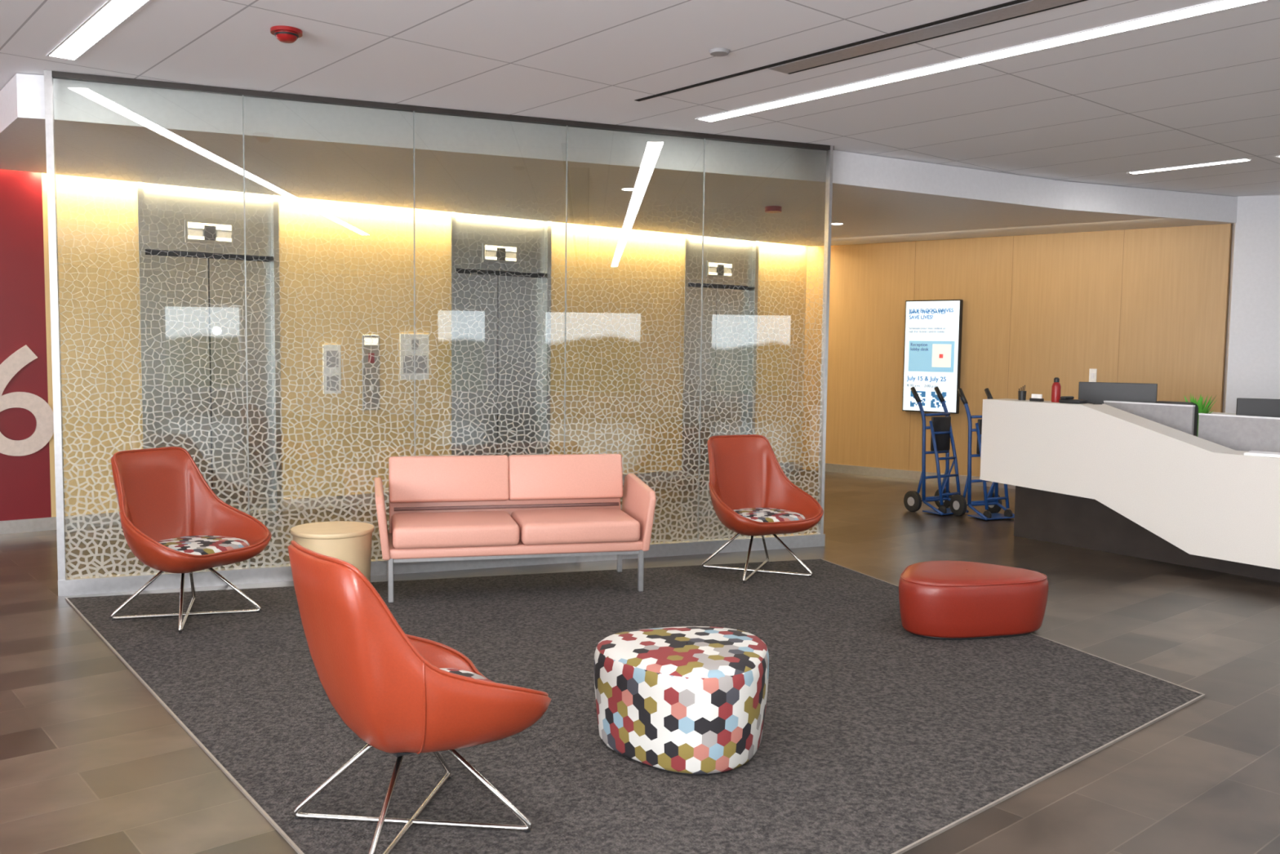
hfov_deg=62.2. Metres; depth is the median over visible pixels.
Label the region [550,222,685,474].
wall panel
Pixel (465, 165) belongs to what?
ceiling bulkhead
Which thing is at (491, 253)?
indicator
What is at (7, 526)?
baseboard
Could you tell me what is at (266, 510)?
sill
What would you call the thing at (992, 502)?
hand truck
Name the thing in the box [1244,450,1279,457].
paper stack
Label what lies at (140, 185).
door frame
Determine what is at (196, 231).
indicator
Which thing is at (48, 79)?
frame
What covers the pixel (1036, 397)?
card holder
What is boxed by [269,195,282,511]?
door frame
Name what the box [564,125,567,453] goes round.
joint
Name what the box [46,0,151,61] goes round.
strip light
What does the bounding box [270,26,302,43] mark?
fire alarm
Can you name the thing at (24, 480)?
wall
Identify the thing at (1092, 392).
computer monitor
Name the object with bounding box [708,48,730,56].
ceiling sensor
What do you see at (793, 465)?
baseboard
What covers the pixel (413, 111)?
joint
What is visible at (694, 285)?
lintel
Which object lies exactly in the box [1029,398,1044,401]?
tray
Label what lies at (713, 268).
indicator
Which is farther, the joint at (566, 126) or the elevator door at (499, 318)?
the elevator door at (499, 318)
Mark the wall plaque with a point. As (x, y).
(406, 340)
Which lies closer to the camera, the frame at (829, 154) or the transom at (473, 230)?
the frame at (829, 154)
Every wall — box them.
[0,168,51,520]
[802,223,1232,476]
[1222,195,1279,413]
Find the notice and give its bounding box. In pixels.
[322,344,341,393]
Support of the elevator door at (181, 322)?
attached to the door opening at (151, 252)
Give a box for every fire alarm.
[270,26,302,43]
[764,205,782,213]
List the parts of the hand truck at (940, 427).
rail, folded rail, rail, nose plate, folded rail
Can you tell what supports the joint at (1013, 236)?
attached to the wall at (1064, 295)
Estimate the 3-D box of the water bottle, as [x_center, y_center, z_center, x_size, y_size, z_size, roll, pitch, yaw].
[3.465,-0.309,8.834,0.072,0.205,0.072,1,4,0]
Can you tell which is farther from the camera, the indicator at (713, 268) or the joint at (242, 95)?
the indicator at (713, 268)
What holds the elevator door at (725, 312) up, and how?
attached to the lintel at (694, 285)
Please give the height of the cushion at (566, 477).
0.320 m
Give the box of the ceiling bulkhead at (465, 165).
[0,73,1237,246]
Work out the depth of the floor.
4.95 m
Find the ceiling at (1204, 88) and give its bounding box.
[0,0,1279,196]
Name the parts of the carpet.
edge trim, edge trim, edge trim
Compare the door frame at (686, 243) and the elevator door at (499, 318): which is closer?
the elevator door at (499, 318)
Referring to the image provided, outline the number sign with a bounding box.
[0,345,53,456]
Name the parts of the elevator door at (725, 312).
door panel, door panel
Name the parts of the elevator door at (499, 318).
door panel, door panel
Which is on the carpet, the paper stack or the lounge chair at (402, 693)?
the lounge chair at (402, 693)
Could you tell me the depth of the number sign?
8.79 m
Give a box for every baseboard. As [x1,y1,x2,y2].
[0,511,120,533]
[282,491,389,511]
[622,470,682,483]
[778,461,802,471]
[825,462,1015,488]
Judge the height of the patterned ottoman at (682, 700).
0.414 m
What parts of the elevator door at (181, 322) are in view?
door panel, door panel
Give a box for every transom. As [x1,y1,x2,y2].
[143,182,271,257]
[456,212,544,273]
[688,235,752,286]
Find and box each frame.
[44,70,66,580]
[137,182,149,448]
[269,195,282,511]
[451,212,456,455]
[541,221,551,454]
[681,234,688,479]
[746,240,759,434]
[817,145,833,533]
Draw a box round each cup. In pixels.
[1017,385,1026,399]
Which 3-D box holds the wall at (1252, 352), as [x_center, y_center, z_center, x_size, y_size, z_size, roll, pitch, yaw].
[8.144,-0.688,10.476,4.200,3.240,0.150,2,4,18]
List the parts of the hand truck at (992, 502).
rail, folded rail, nose plate, rail, folded rail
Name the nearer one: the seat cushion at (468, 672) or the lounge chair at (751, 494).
the seat cushion at (468, 672)
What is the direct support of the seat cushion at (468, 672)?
on the lounge chair at (402, 693)
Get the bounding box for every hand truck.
[903,386,968,515]
[949,387,1014,519]
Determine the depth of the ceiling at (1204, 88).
6.20 m
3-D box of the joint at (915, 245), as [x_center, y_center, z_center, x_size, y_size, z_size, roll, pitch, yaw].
[3.410,-0.878,13.296,0.005,2.860,0.002,4,5,39]
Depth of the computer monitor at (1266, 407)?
8.10 m
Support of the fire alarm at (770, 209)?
attached to the ceiling bulkhead at (465, 165)
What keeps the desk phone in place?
on the reception desk at (1171, 482)
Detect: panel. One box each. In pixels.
[41,173,142,516]
[278,195,451,499]
[361,334,379,410]
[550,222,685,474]
[755,241,807,462]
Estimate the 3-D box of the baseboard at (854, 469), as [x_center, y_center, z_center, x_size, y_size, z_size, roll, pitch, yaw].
[4.253,0.666,12.699,4.720,0.110,0.012,4,5,39]
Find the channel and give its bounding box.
[51,71,834,151]
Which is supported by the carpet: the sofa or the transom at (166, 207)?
the sofa
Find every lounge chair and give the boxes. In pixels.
[110,446,271,633]
[287,540,551,853]
[702,434,823,583]
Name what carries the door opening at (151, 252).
attached to the wall panel at (98, 236)
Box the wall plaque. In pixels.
[400,333,429,379]
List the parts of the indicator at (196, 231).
lit panel, lit panel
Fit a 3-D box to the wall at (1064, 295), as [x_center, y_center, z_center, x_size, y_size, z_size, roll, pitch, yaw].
[4.178,-0.909,12.765,5.100,3.240,0.151,4,5,39]
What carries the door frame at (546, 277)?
attached to the wall panel at (624, 330)
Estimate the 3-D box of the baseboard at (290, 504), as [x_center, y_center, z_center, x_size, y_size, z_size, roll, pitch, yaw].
[-2.712,0.723,10.703,1.790,0.110,0.012,-2,5,-37]
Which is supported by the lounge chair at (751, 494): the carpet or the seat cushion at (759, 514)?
the seat cushion at (759, 514)
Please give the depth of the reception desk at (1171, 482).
8.21 m
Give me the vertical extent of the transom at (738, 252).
0.650 m
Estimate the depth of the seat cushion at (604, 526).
6.86 m
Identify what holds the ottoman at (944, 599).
on the carpet
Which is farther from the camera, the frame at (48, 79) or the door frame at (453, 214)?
the door frame at (453, 214)
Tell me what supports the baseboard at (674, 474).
attached to the wall panel at (624, 330)
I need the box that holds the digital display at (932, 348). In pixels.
[902,299,963,413]
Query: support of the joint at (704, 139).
on the base
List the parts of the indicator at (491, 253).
lit panel, lit panel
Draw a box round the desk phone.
[1058,395,1102,404]
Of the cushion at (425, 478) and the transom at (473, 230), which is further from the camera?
the transom at (473, 230)
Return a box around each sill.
[244,509,281,514]
[684,474,709,478]
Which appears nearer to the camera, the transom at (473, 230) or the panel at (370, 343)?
the panel at (370, 343)
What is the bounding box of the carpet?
[65,558,1204,853]
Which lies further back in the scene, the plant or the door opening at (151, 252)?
the door opening at (151, 252)
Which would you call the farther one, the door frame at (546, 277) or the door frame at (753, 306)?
the door frame at (753, 306)
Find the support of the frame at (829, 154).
on the base
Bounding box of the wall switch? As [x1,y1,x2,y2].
[1088,368,1097,382]
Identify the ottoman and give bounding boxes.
[593,626,768,774]
[898,560,1048,639]
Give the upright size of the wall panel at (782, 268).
3.240 m
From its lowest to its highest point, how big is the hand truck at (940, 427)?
1.253 m
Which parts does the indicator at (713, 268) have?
lit panel, lit panel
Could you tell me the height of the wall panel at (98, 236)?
3.240 m
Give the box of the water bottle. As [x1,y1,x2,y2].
[1051,377,1061,402]
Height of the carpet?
0.010 m
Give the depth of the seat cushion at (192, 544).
6.10 m
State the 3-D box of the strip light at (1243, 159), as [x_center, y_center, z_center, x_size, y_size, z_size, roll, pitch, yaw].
[4.752,-2.261,9.229,0.731,0.005,0.825,1,4,0]
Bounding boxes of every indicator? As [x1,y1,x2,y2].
[184,219,233,245]
[482,243,517,264]
[706,260,732,278]
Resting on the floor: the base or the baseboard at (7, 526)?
the base
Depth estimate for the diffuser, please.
5.51 m
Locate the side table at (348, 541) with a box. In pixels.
[290,520,373,581]
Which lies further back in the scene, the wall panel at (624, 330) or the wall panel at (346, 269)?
the wall panel at (624, 330)
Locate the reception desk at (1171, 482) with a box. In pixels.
[979,393,1279,582]
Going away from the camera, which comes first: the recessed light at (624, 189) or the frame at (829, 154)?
the frame at (829, 154)
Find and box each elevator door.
[145,254,273,511]
[456,273,542,456]
[684,286,749,476]
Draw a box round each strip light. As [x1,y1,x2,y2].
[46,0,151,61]
[695,0,1269,122]
[1127,158,1250,174]
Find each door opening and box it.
[145,248,269,489]
[456,268,541,278]
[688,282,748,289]
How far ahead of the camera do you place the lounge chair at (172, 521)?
6.25 m
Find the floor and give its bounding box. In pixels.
[0,469,1279,853]
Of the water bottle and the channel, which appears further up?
the channel
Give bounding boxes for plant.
[1177,393,1217,436]
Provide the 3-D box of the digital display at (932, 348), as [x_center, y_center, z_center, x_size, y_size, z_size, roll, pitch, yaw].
[3.599,-0.871,13.089,0.720,1.380,0.073,4,5,39]
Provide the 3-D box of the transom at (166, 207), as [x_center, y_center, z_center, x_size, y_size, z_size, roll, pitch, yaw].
[-3.939,-1.915,9.681,1.120,0.650,0.060,-2,5,-37]
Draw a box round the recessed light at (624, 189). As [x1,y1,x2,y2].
[622,188,635,191]
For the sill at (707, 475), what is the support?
on the floor
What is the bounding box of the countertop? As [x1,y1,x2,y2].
[1208,411,1235,414]
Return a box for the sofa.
[374,453,656,602]
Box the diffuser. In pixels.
[635,0,1088,101]
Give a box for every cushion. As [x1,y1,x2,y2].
[157,535,249,555]
[388,454,509,502]
[391,510,519,548]
[439,667,494,682]
[508,453,622,500]
[511,507,639,544]
[733,507,805,522]
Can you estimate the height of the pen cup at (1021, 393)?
0.130 m
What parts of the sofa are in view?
arm, leg, frame, seat rail, leg rail, leg, arm, leg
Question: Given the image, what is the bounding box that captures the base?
[57,532,825,595]
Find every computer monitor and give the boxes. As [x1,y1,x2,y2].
[1078,382,1157,404]
[1235,397,1279,417]
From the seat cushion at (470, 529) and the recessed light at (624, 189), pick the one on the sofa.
the seat cushion at (470, 529)
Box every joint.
[242,95,250,568]
[413,111,415,456]
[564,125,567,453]
[697,138,705,540]
[908,244,915,463]
[1007,235,1013,395]
[1116,229,1124,382]
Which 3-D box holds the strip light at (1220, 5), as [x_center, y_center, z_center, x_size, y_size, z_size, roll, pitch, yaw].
[4.678,-1.778,2.682,8.580,0.005,9.995,1,4,0]
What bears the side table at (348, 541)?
on the carpet
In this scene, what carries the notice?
attached to the wall panel at (346, 269)
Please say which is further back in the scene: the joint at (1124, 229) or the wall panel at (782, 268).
the wall panel at (782, 268)
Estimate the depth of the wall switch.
11.93 m
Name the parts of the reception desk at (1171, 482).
partition panel, partition panel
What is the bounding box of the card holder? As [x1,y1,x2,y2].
[1029,393,1044,401]

